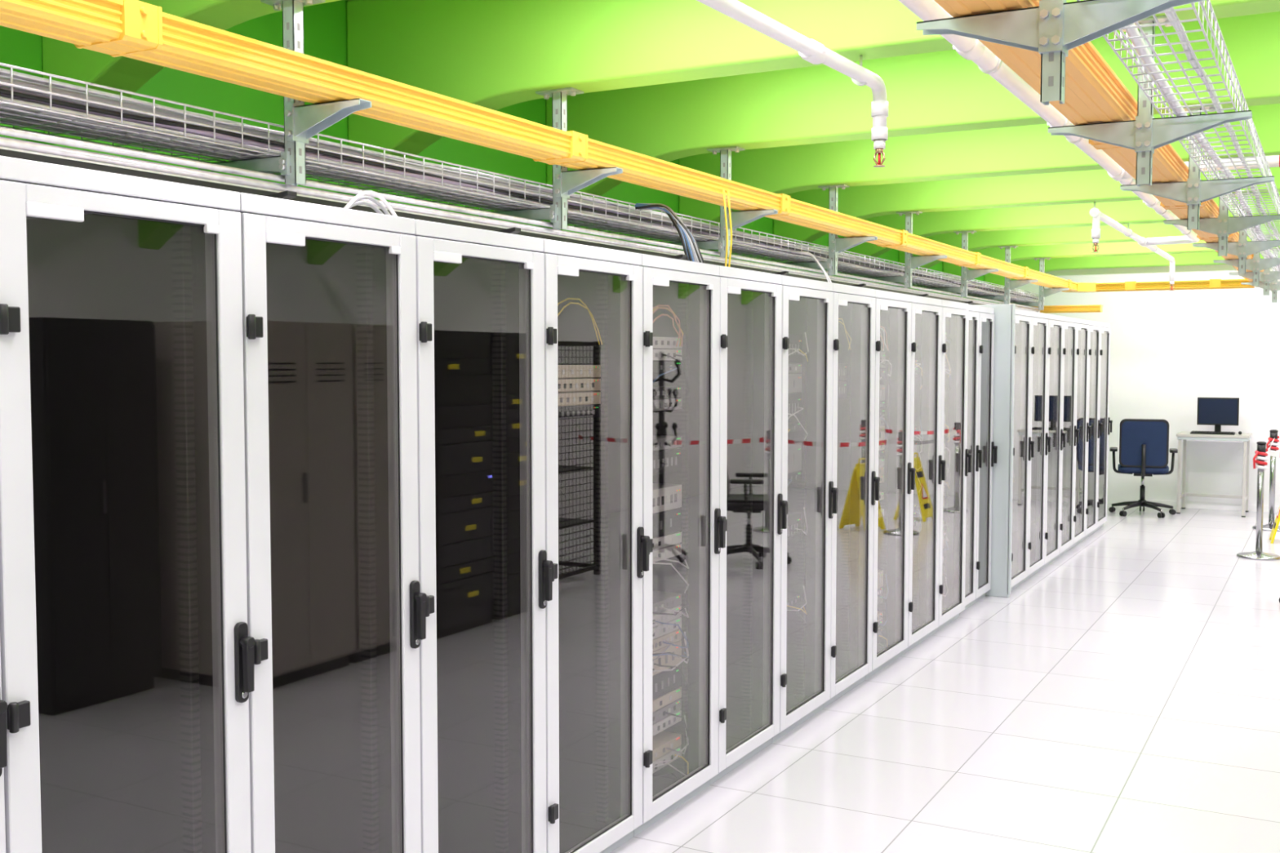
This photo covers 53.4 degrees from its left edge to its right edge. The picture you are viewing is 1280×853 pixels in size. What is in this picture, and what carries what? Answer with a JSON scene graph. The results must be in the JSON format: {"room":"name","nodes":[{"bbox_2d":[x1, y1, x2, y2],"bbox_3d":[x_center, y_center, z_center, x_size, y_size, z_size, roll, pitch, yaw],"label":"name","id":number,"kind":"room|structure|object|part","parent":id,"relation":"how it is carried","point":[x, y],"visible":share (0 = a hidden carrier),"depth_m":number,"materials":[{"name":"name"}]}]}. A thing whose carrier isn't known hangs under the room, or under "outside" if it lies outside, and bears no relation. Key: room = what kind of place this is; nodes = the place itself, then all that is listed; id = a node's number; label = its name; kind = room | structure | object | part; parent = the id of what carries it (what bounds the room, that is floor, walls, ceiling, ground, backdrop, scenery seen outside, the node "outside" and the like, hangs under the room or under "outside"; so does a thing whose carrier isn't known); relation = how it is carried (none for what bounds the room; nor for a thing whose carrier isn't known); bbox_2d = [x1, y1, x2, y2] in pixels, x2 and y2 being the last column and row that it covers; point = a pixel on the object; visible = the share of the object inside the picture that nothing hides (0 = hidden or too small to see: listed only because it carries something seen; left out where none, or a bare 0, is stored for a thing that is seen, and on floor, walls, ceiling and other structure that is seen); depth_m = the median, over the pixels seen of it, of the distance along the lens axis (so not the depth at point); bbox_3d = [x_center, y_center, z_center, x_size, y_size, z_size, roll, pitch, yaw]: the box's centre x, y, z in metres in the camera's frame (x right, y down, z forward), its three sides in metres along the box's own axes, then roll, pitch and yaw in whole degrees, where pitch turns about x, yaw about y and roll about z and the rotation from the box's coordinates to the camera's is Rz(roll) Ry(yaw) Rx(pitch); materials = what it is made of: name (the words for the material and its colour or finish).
{"room":"server room","nodes":[
{"label":"server room","id":0,"kind":"room"},
{"bbox_2d":[25,135,133,159],"bbox_3d":[-1.780,0.246,4.117,0.140,2.300,0.300,2,3,29],"label":"pilaster","id":1,"kind":"object","parent":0,"point":[30,140],"visible":0.16,"depth_m":3.97,"materials":[{"name":"green paint"}]},
{"bbox_2d":[42,0,341,141],"bbox_3d":[0.877,-1.225,2.583,6.200,0.763,0.170,2,3,29],"label":"ceiling beam","id":2,"kind":"structure","parent":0,"point":[60,58],"depth_m":3.89,"materials":[{"name":"green paint"}]},
{"bbox_2d":[337,189,409,204],"bbox_3d":[-1.103,0.182,5.352,0.140,2.300,0.300,2,3,29],"label":"pilaster","id":3,"kind":"object","parent":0,"point":[367,189],"visible":0.06,"depth_m":5.23,"materials":[{"name":"green paint"}]},
{"bbox_2d":[0,0,984,300],"bbox_3d":[-0.342,-0.295,7.022,0.150,3.080,18.300,2,3,29],"label":"wall","id":4,"kind":"structure","parent":0,"point":[325,24],"depth_m":5.07,"materials":[{"name":"green paint"}]},
{"bbox_2d":[539,225,591,235],"bbox_3d":[-0.383,0.114,6.666,0.140,2.300,0.300,2,3,29],"label":"pilaster","id":5,"kind":"object","parent":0,"point":[540,225],"visible":0.14,"depth_m":6.51,"materials":[{"name":"green paint"}]},
{"bbox_2d":[673,248,714,255],"bbox_3d":[0.337,0.045,7.980,0.140,2.300,0.300,2,3,29],"label":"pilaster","id":6,"kind":"object","parent":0,"point":[673,248],"visible":0.04,"depth_m":7.86,"materials":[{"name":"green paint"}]},
{"bbox_2d":[768,264,802,271],"bbox_3d":[1.058,-0.023,9.294,0.140,2.300,0.300,2,3,29],"label":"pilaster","id":7,"kind":"object","parent":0,"point":[769,264],"visible":0.1,"depth_m":9.13,"materials":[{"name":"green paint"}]},
{"bbox_2d":[346,0,1279,191],"bbox_3d":[1.554,-1.289,3.818,6.200,0.763,0.170,2,3,29],"label":"ceiling beam","id":8,"kind":"structure","parent":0,"point":[494,55],"depth_m":4.69,"materials":[{"name":"green paint"}]},
{"bbox_2d":[546,11,1279,221],"bbox_3d":[2.275,-1.357,5.132,6.200,0.763,0.170,2,3,29],"label":"ceiling beam","id":9,"kind":"structure","parent":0,"point":[944,91],"depth_m":5.77,"materials":[{"name":"green paint"}]},
{"bbox_2d":[609,503,1279,852],"bbox_3d":[2.443,1.382,5.582,6.600,0.120,18.400,2,3,29],"label":"floor","id":10,"kind":"structure","parent":0,"point":[1123,696],"depth_m":5.51,"materials":[{"name":"tile"}]},
{"bbox_2d":[0,643,8,852],"bbox_3d":[-1.620,0.518,2.167,0.936,1.960,0.573,2,3,29],"label":"rack","id":11,"kind":"object","parent":10,"relation":"on","point":[3,704],"visible":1,"depth_m":2.20,"materials":[{"name":"white metal"}]},
{"bbox_2d":[0,155,255,852],"bbox_3d":[-1.345,0.492,2.668,0.936,1.960,0.566,2,3,29],"label":"rack","id":12,"kind":"object","parent":10,"relation":"on","point":[127,650],"visible":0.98,"depth_m":2.79,"materials":[{"name":"grey glass"}]},
{"bbox_2d":[235,191,426,852],"bbox_3d":[-1.098,0.415,3.205,1.021,2.057,0.616,2,3,29],"label":"rack","id":13,"kind":"object","parent":10,"relation":"on","point":[336,606],"depth_m":3.26,"materials":[{"name":"grey glass"}]},
{"bbox_3d":[-1.166,-0.582,3.509,0.560,0.096,0.060,2,3,29],"label":"ladder support bracket","id":14,"kind":"part","parent":13,"relation":"part of","materials":[{"name":"grey metal"}]},
{"bbox_2d":[343,190,397,216],"bbox_3d":[-0.743,-0.586,3.470,0.071,0.105,0.328,2,3,29],"label":"cable loop","id":15,"kind":"object","parent":13,"relation":"on","point":[355,201],"visible":0.58,"depth_m":3.48,"materials":[{"name":"white plastic"}]},
{"bbox_2d":[410,219,553,852],"bbox_3d":[-0.792,0.440,3.676,0.936,1.960,0.582,2,3,29],"label":"rack","id":16,"kind":"object","parent":10,"relation":"on","point":[486,573],"visible":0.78,"depth_m":3.75,"materials":[{"name":"grey glass"}]},
{"bbox_2d":[495,227,649,852],"bbox_3d":[-0.548,0.362,4.209,1.020,2.056,0.588,2,3,29],"label":"rack","id":17,"kind":"object","parent":10,"relation":"on","point":[597,544],"depth_m":4.24,"materials":[{"name":"grey glass"}]},
{"bbox_3d":[-0.657,-0.630,4.437,0.560,0.096,0.060,2,3,29],"label":"ladder support bracket","id":18,"kind":"part","parent":17,"relation":"part of","materials":[{"name":"grey metal"}]},
{"bbox_2d":[633,253,726,835],"bbox_3d":[-0.225,0.397,4.712,0.936,1.982,0.595,2,3,29],"label":"rack","id":19,"kind":"object","parent":10,"relation":"on","point":[683,522],"visible":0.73,"depth_m":4.71,"materials":[{"name":"grey glass"}]},
{"bbox_2d":[666,254,787,784],"bbox_3d":[0.026,0.309,5.255,1.021,2.057,0.603,2,3,29],"label":"rack","id":20,"kind":"object","parent":10,"relation":"on","point":[753,505],"depth_m":5.28,"materials":[{"name":"glass"}]},
{"bbox_3d":[-0.057,-0.688,5.532,0.560,0.096,0.060,2,3,29],"label":"ladder support bracket","id":21,"kind":"part","parent":20,"relation":"part of","materials":[{"name":"white metal"}]},
{"bbox_2d":[772,275,838,742],"bbox_3d":[0.354,0.331,5.767,0.936,1.960,0.603,2,3,29],"label":"rack","id":22,"kind":"object","parent":10,"relation":"on","point":[807,487],"visible":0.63,"depth_m":5.79,"materials":[{"name":"glass"}]},
{"bbox_2d":[635,203,705,263],"bbox_3d":[0.143,-0.800,5.500,0.318,0.324,0.133,1,3,10],"label":"cable bundle","id":23,"kind":"object","parent":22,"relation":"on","point":[691,248],"visible":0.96,"depth_m":5.48,"materials":[{"name":"grey plastic"}]},
{"bbox_2d":[773,271,879,708],"bbox_3d":[0.607,0.254,6.315,1.021,2.057,0.603,2,3,29],"label":"rack","id":24,"kind":"object","parent":10,"relation":"on","point":[853,473],"depth_m":6.33,"materials":[{"name":"white metal"}]},
{"bbox_3d":[0.495,-0.740,6.540,0.560,0.096,0.060,2,3,29],"label":"ladder support bracket","id":25,"kind":"part","parent":24,"relation":"part of","materials":[{"name":"white metal"}]},
{"bbox_2d":[865,289,915,679],"bbox_3d":[0.935,0.275,6.827,0.936,1.960,0.603,2,3,29],"label":"rack","id":26,"kind":"object","parent":10,"relation":"on","point":[893,323],"visible":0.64,"depth_m":6.85,"materials":[{"name":"white metal"}]},
{"bbox_2d":[791,251,831,282],"bbox_3d":[0.962,-0.842,7.012,0.255,0.248,0.039,1,3,15],"label":"cable","id":27,"kind":"object","parent":26,"relation":"on","point":[827,277],"visible":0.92,"depth_m":7.01,"materials":[{"name":"white plastic"}]},
{"bbox_2d":[852,284,946,654],"bbox_3d":[1.188,0.198,7.375,1.020,2.057,0.603,2,3,29],"label":"rack","id":28,"kind":"object","parent":10,"relation":"on","point":[926,457],"depth_m":7.38,"materials":[{"name":"white metal"}]},
{"bbox_3d":[1.072,-0.795,7.591,0.560,0.096,0.060,2,3,29],"label":"ladder support bracket","id":29,"kind":"part","parent":28,"relation":"part of","materials":[{"name":"white metal"}]},
{"bbox_2d":[932,299,972,634],"bbox_3d":[1.515,0.220,7.885,0.936,1.960,0.599,2,3,29],"label":"rack","id":30,"kind":"object","parent":10,"relation":"on","point":[955,315],"visible":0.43,"depth_m":7.91,"materials":[{"name":"white metal"}]},
{"bbox_2d":[917,293,997,605],"bbox_3d":[1.890,0.130,8.681,0.996,2.057,0.408,2,3,29],"label":"rack","id":31,"kind":"object","parent":10,"relation":"on","point":[986,340],"depth_m":8.60,"materials":[{"name":"white metal"}]},
{"bbox_3d":[1.696,-0.854,8.729,0.560,0.096,0.060,2,3,29],"label":"ladder support bracket","id":32,"kind":"part","parent":31,"relation":"part of","materials":[{"name":"white metal"}]},
{"bbox_2d":[960,304,982,613],"bbox_3d":[1.728,0.198,8.324,0.936,1.960,0.368,2,3,29],"label":"rack","id":33,"kind":"object","parent":10,"relation":"on","point":[974,316],"visible":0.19,"depth_m":8.24,"materials":[{"name":"white metal"}]},
{"bbox_2d":[977,304,1015,597],"bbox_3d":[2.108,0.159,8.833,0.935,1.985,0.041,2,3,29],"label":"end panel","id":34,"kind":"object","parent":10,"relation":"on","point":[1005,314],"visible":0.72,"depth_m":8.62,"materials":[{"name":"white metal"}]},
{"bbox_2d":[1011,308,1034,590],"bbox_3d":[2.281,0.157,9.106,0.936,1.960,0.598,2,3,29],"label":"rack","id":35,"kind":"object","parent":10,"relation":"on","point":[1023,446],"visible":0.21,"depth_m":9.14,"materials":[{"name":"white metal"}]},
{"bbox_2d":[1022,311,1051,582],"bbox_3d":[2.569,0.130,9.631,0.936,1.960,0.598,2,3,29],"label":"rack","id":36,"kind":"object","parent":10,"relation":"on","point":[1039,343],"visible":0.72,"depth_m":9.66,"materials":[{"name":"white metal"}]},
{"bbox_2d":[961,301,973,304],"bbox_3d":[2.272,-0.909,9.780,0.560,0.096,0.060,2,3,29],"label":"support bracket","id":37,"kind":"object","parent":36,"relation":"on","point":[967,302],"visible":0.07,"depth_m":9.64,"materials":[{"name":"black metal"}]},
{"bbox_2d":[1040,314,1066,570],"bbox_3d":[2.857,0.102,10.157,0.936,1.960,0.598,2,3,29],"label":"rack","id":38,"kind":"object","parent":10,"relation":"on","point":[1055,326],"visible":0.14,"depth_m":10.18,"materials":[{"name":"white metal"}]},
{"bbox_2d":[1054,316,1079,559],"bbox_3d":[3.146,0.075,10.682,0.936,1.960,0.598,2,3,29],"label":"rack","id":39,"kind":"object","parent":10,"relation":"on","point":[1069,338],"visible":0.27,"depth_m":10.70,"materials":[{"name":"white metal"}]},
{"bbox_2d":[1068,318,1091,550],"bbox_3d":[3.434,0.047,11.208,0.936,1.960,0.598,2,3,29],"label":"rack","id":40,"kind":"object","parent":10,"relation":"on","point":[1082,326],"visible":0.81,"depth_m":11.22,"materials":[{"name":"white metal"}]},
{"bbox_2d":[1080,320,1102,541],"bbox_3d":[3.722,0.020,11.733,0.936,1.960,0.598,2,3,29],"label":"rack","id":41,"kind":"object","parent":10,"relation":"on","point":[1093,420],"visible":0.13,"depth_m":11.70,"materials":[{"name":"white metal"}]},
{"bbox_2d":[1093,322,1112,533],"bbox_3d":[4.010,-0.007,12.259,0.936,1.960,0.598,2,3,29],"label":"rack","id":42,"kind":"object","parent":10,"relation":"on","point":[1104,351],"visible":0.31,"depth_m":12.12,"materials":[{"name":"white metal"}]},
{"bbox_2d":[1108,418,1177,517],"bbox_3d":[5.254,0.414,13.301,0.675,1.010,0.665,2,3,29],"label":"office chair","id":43,"kind":"object","parent":10,"relation":"on","point":[1144,443],"visible":1,"depth_m":13.05,"materials":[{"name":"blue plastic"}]},
{"bbox_2d":[1176,431,1252,517],"bbox_3d":[6.056,0.492,13.447,0.690,0.840,0.570,2,3,29],"label":"computer desk","id":44,"kind":"object","parent":10,"relation":"on","point":[1245,437],"visible":1,"depth_m":13.36,"materials":[{"name":"laminate"}]},
{"bbox_2d":[1190,431,1235,435],"bbox_3d":[5.972,0.067,13.283,0.420,0.026,0.140,2,3,29],"label":"keyboard","id":45,"kind":"object","parent":44,"relation":"on","point":[1191,432],"visible":1,"depth_m":13.25,"materials":[{"name":"black plastic"}]},
{"bbox_2d":[1196,397,1239,431],"bbox_3d":[6.104,-0.117,13.452,0.400,0.375,0.170,2,3,29],"label":"computer monitor","id":46,"kind":"object","parent":44,"relation":"on","point":[1216,411],"visible":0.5,"depth_m":13.43,"materials":[{"name":"black plastic"}]},
{"bbox_2d":[1236,441,1279,560],"bbox_3d":[5.058,0.596,10.387,0.330,0.950,0.330,2,3,29],"label":"stanchion","id":47,"kind":"object","parent":10,"relation":"on","point":[1260,455],"visible":1,"depth_m":10.36,"materials":[{"name":"silver metal"}]},
{"bbox_2d":[1266,437,1275,455],"bbox_3d":[5.542,0.195,11.242,0.025,0.103,1.880,2,3,29],"label":"barrier tape","id":48,"kind":"object","parent":47,"relation":"attached to","point":[1268,449],"visible":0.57,"depth_m":11.49,"materials":[{"name":"white plastic"}]},
{"bbox_2d":[1252,429,1279,531],"bbox_3d":[6.027,0.505,12.134,0.330,0.950,0.330,2,3,29],"label":"stanchion","id":49,"kind":"object","parent":10,"relation":"on","point":[1273,433],"visible":0.74,"depth_m":12.11,"materials":[{"name":"silver metal"}]},
{"bbox_2d":[1269,506,1279,543],"bbox_3d":[5.761,0.687,11.261,0.328,0.681,0.300,1,3,24],"label":"sign","id":50,"kind":"object","parent":10,"relation":"on","point":[1277,522],"visible":1,"depth_m":11.23,"materials":[{"name":"yellow plastic"}]},
{"bbox_2d":[678,103,1279,226],"bbox_3d":[2.995,-1.426,6.446,6.200,0.763,0.170,2,3,29],"label":"ceiling beam","id":51,"kind":"structure","parent":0,"point":[1029,149],"depth_m":7.12,"materials":[{"name":"green paint"}]},
{"bbox_2d":[773,166,1279,262],"bbox_3d":[3.715,-1.494,7.760,6.200,0.763,0.170,2,3,29],"label":"ceiling beam","id":52,"kind":"structure","parent":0,"point":[865,202],"depth_m":8.50,"materials":[{"name":"green paint"}]},
{"bbox_2d":[844,192,1279,258],"bbox_3d":[4.436,-1.563,9.074,6.200,0.763,0.170,2,3,29],"label":"ceiling beam","id":53,"kind":"structure","parent":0,"point":[925,224],"depth_m":9.81,"materials":[{"name":"green paint"}]},
{"bbox_2d":[898,219,1279,283],"bbox_3d":[5.156,-1.631,10.388,6.200,0.763,0.170,2,3,29],"label":"ceiling beam","id":54,"kind":"structure","parent":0,"point":[1069,235],"depth_m":11.16,"materials":[{"name":"green paint"}]},
{"bbox_2d":[942,236,1279,279],"bbox_3d":[5.876,-1.699,11.702,6.200,0.763,0.170,2,3,29],"label":"ceiling beam","id":55,"kind":"structure","parent":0,"point":[1126,248],"depth_m":12.48,"materials":[{"name":"green paint"}]},
{"bbox_2d":[984,250,1279,287],"bbox_3d":[6.722,-1.780,13.244,6.200,0.763,0.170,2,3,29],"label":"ceiling beam","id":56,"kind":"structure","parent":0,"point":[1202,258],"depth_m":13.99,"materials":[{"name":"green paint"}]},
{"bbox_2d":[999,264,1279,506],"bbox_3d":[6.801,-0.630,13.448,6.200,3.080,0.150,2,3,29],"label":"wall","id":57,"kind":"structure","parent":0,"point":[1170,349],"depth_m":13.83,"materials":[{"name":"white paint"}]},
{"bbox_2d":[1017,304,1102,313],"bbox_3d":[4.071,-1.202,13.117,1.300,0.073,0.152,2,3,29],"label":"duct","id":58,"kind":"object","parent":57,"relation":"attached to","point":[1092,308],"visible":0.38,"depth_m":12.88,"materials":[{"name":"plastic"}]},
{"bbox_2d":[1145,499,1279,512],"bbox_3d":[7.508,0.898,13.048,4.500,0.070,0.012,2,3,29],"label":"baseboard","id":59,"kind":"structure","parent":57,"relation":"attached to","point":[1237,507],"depth_m":13.76,"materials":[{"name":"white paint"}]},
{"bbox_3d":[2.443,-1.829,5.415,6.600,0.150,18.400,2,3,29],"label":"ceiling","id":60,"kind":"structure","parent":0,"visible":0},
{"bbox_2d":[197,0,371,186],"bbox_3d":[-1.026,-0.950,3.641,0.621,0.519,0.090,2,3,29],"label":"support bracket","id":61,"kind":"object","parent":60,"relation":"attached to","point":[302,122],"visible":0.84,"depth_m":3.60,"materials":[{"name":"metal"}]},
{"bbox_2d":[0,62,1044,302],"bbox_3d":[0.312,-0.966,6.400,0.287,0.098,15.605,2,3,29],"label":"basket tray","id":62,"kind":"object","parent":61,"relation":"on","point":[49,105],"visible":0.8,"depth_m":4.03,"materials":[{"name":"metal"}]},
{"bbox_2d":[479,87,622,230],"bbox_3d":[-0.349,-1.014,4.876,0.621,0.519,0.090,2,3,29],"label":"support bracket","id":63,"kind":"object","parent":60,"relation":"attached to","point":[566,183],"visible":0.82,"depth_m":4.83,"materials":[{"name":"metal"}]},
{"bbox_2d":[657,146,777,257],"bbox_3d":[0.371,-1.083,6.190,0.621,0.519,0.090,2,3,29],"label":"support bracket","id":64,"kind":"object","parent":60,"relation":"attached to","point":[739,219],"visible":0.66,"depth_m":6.14,"materials":[{"name":"metal"}]},
{"bbox_2d":[696,0,888,167],"bbox_3d":[-0.971,-0.916,1.358,0.116,0.350,7.132,2,3,30],"label":"pipe","id":65,"kind":"object","parent":60,"relation":"hanging from","point":[811,51],"visible":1,"depth_m":3.92,"materials":[{"name":"white metal"}]},
{"bbox_2d":[774,184,877,275],"bbox_3d":[1.092,-1.151,7.504,0.621,0.519,0.090,2,3,29],"label":"support bracket","id":66,"kind":"object","parent":60,"relation":"attached to","point":[837,245],"visible":0.84,"depth_m":7.46,"materials":[{"name":"metal"}]},
{"bbox_2d":[857,210,946,288],"bbox_3d":[1.812,-1.220,8.818,0.621,0.519,0.090,2,3,29],"label":"support bracket","id":67,"kind":"object","parent":60,"relation":"attached to","point":[911,262],"visible":0.73,"depth_m":8.77,"materials":[{"name":"metal"}]},
{"bbox_2d":[919,230,998,297],"bbox_3d":[2.532,-1.288,10.132,0.621,0.519,0.090,2,3,29],"label":"support bracket","id":68,"kind":"object","parent":60,"relation":"attached to","point":[966,275],"visible":0.8,"depth_m":10.08,"materials":[{"name":"metal"}]},
{"bbox_2d":[968,245,1037,304],"bbox_3d":[3.253,-1.356,11.446,0.621,0.519,0.090,2,3,29],"label":"support bracket","id":69,"kind":"object","parent":60,"relation":"attached to","point":[1010,284],"visible":0.77,"depth_m":11.40,"materials":[{"name":"metal"}]},
{"bbox_2d":[1012,257,1069,310],"bbox_3d":[3.973,-1.425,12.760,0.621,0.519,0.090,2,3,29],"label":"support bracket","id":70,"kind":"object","parent":60,"relation":"attached to","point":[1043,292],"visible":0.78,"depth_m":12.71,"materials":[{"name":"metal"}]},
{"bbox_2d":[916,0,1205,105],"bbox_3d":[0.855,-0.911,2.612,0.571,0.489,0.090,2,3,29],"label":"support bracket","id":71,"kind":"object","parent":60,"relation":"attached to","point":[1051,28],"visible":1,"depth_m":2.60,"materials":[{"name":"metal"}]},
{"bbox_2d":[897,0,1279,290],"bbox_3d":[2.671,-1.066,4.344,3.334,0.360,15.874,2,3,29],"label":"pipe","id":72,"kind":"object","parent":60,"relation":"hanging from","point":[971,49],"visible":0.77,"depth_m":5.31,"materials":[{"name":"white metal"}]},
{"bbox_2d":[1048,15,1252,186],"bbox_3d":[1.532,-0.976,3.847,0.571,0.489,0.090,2,3,29],"label":"support bracket","id":73,"kind":"object","parent":60,"relation":"attached to","point":[1145,134],"visible":0.78,"depth_m":3.83,"materials":[{"name":"metal"}]},
{"bbox_2d":[1120,104,1274,230],"bbox_3d":[2.253,-1.044,5.161,0.571,0.489,0.090,2,3,29],"label":"support bracket","id":74,"kind":"object","parent":60,"relation":"attached to","point":[1194,191],"visible":0.75,"depth_m":5.14,"materials":[{"name":"metal"}]},
{"bbox_2d":[1163,156,1279,256],"bbox_3d":[2.973,-1.113,6.475,0.571,0.489,0.090,2,3,29],"label":"support bracket","id":75,"kind":"object","parent":60,"relation":"attached to","point":[1224,225],"visible":0.64,"depth_m":6.46,"materials":[{"name":"metal"}]},
{"bbox_2d":[1192,191,1279,274],"bbox_3d":[3.693,-1.181,7.789,0.571,0.489,0.090,2,3,29],"label":"support bracket","id":76,"kind":"object","parent":60,"relation":"attached to","point":[1242,248],"visible":0.66,"depth_m":7.77,"materials":[{"name":"metal"}]},
{"bbox_2d":[1213,224,1279,286],"bbox_3d":[4.414,-1.249,9.102,0.571,0.489,0.090,2,3,29],"label":"support bracket","id":77,"kind":"object","parent":60,"relation":"attached to","point":[1255,264],"visible":0.61,"depth_m":9.09,"materials":[{"name":"metal"}]},
{"bbox_2d":[1228,235,1279,295],"bbox_3d":[5.134,-1.318,10.416,0.571,0.489,0.090,2,3,29],"label":"support bracket","id":78,"kind":"object","parent":60,"relation":"attached to","point":[1266,277],"visible":0.64,"depth_m":10.40,"materials":[{"name":"metal"}]},
{"bbox_2d":[1240,249,1279,302],"bbox_3d":[5.854,-1.386,11.730,0.571,0.489,0.090,2,3,29],"label":"support bracket","id":79,"kind":"object","parent":60,"relation":"attached to","point":[1274,286],"visible":0.58,"depth_m":11.72,"materials":[{"name":"metal"}]},
{"bbox_3d":[-1.349,-0.702,-1.409,0.571,0.489,0.090,2,3,29],"label":"support strut","id":80,"kind":"object","parent":60,"relation":"hanging from","visible":0},
{"bbox_2d":[933,0,1263,287],"bbox_3d":[2.346,-1.067,5.622,0.204,0.095,16.200,2,3,29],"label":"cable tray","id":81,"kind":"object","parent":80,"relation":"on","point":[1094,93],"visible":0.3,"depth_m":3.60,"materials":[{"name":"plastic"}]},
{"bbox_2d":[1076,0,1279,279],"bbox_3d":[2.452,-1.046,5.223,0.207,0.096,15.605,2,3,29],"label":"basket tray","id":82,"kind":"object","parent":80,"relation":"on","point":[1143,55],"visible":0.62,"depth_m":3.60,"materials":[{"name":"metal"}]},
{"bbox_3d":[5.874,0.643,9.485,0.330,0.950,0.330,2,3,29],"label":"stanchion","id":83,"kind":"object","parent":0,"visible":0},
{"bbox_2d":[1268,450,1279,457],"bbox_3d":[5.466,0.254,9.917,0.025,0.083,1.098,-3,4,-42],"label":"barrier tape","id":84,"kind":"object","parent":83,"relation":"attached to","point":[1272,453],"visible":1,"depth_m":10.29,"materials":[{"name":"white plastic"}]},
{"bbox_3d":[-1.895,0.544,1.666,0.936,1.960,0.568,2,3,29],"label":"rack","id":85,"kind":"object","parent":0,"visible":0},
{"bbox_3d":[-2.194,-0.485,1.634,0.560,0.096,0.060,2,3,29],"label":"support bracket","id":86,"kind":"object","parent":85,"relation":"on","visible":0},
{"bbox_2d":[0,126,1039,312],"bbox_3d":[0.462,-0.838,6.724,0.369,0.079,14.300,2,3,29],"label":"cable tray","id":87,"kind":"object","parent":86,"relation":"on","point":[11,148],"visible":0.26,"depth_m":3.85,"materials":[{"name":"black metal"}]},
{"bbox_3d":[-3.230,-0.741,-0.380,0.621,0.519,0.090,2,3,29],"label":"support strut","id":88,"kind":"object","parent":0,"visible":0},
{"bbox_2d":[0,0,1097,292],"bbox_3d":[0.808,-1.099,6.441,0.334,0.095,16.160,2,3,29],"label":"cable tray","id":89,"kind":"object","parent":88,"relation":"attached to","point":[135,29],"visible":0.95,"depth_m":3.71,"materials":[{"name":"plastic"}]},
{"bbox_2d":[722,189,732,266],"bbox_3d":[0.390,-0.846,5.636,0.039,0.398,0.090,1,3,12],"label":"cable","id":90,"kind":"object","parent":89,"relation":"hanging from","point":[723,190],"visible":0.94,"depth_m":5.61,"materials":[{"name":"yellow plastic"}]},
{"bbox_2d":[1095,279,1254,292],"bbox_3d":[5.450,-1.441,13.011,1.490,0.095,0.173,2,3,29],"label":"duct","id":91,"kind":"object","parent":89,"relation":"attached to","point":[1211,284],"visible":0.86,"depth_m":12.94,"materials":[{"name":"plastic"}]}
]}

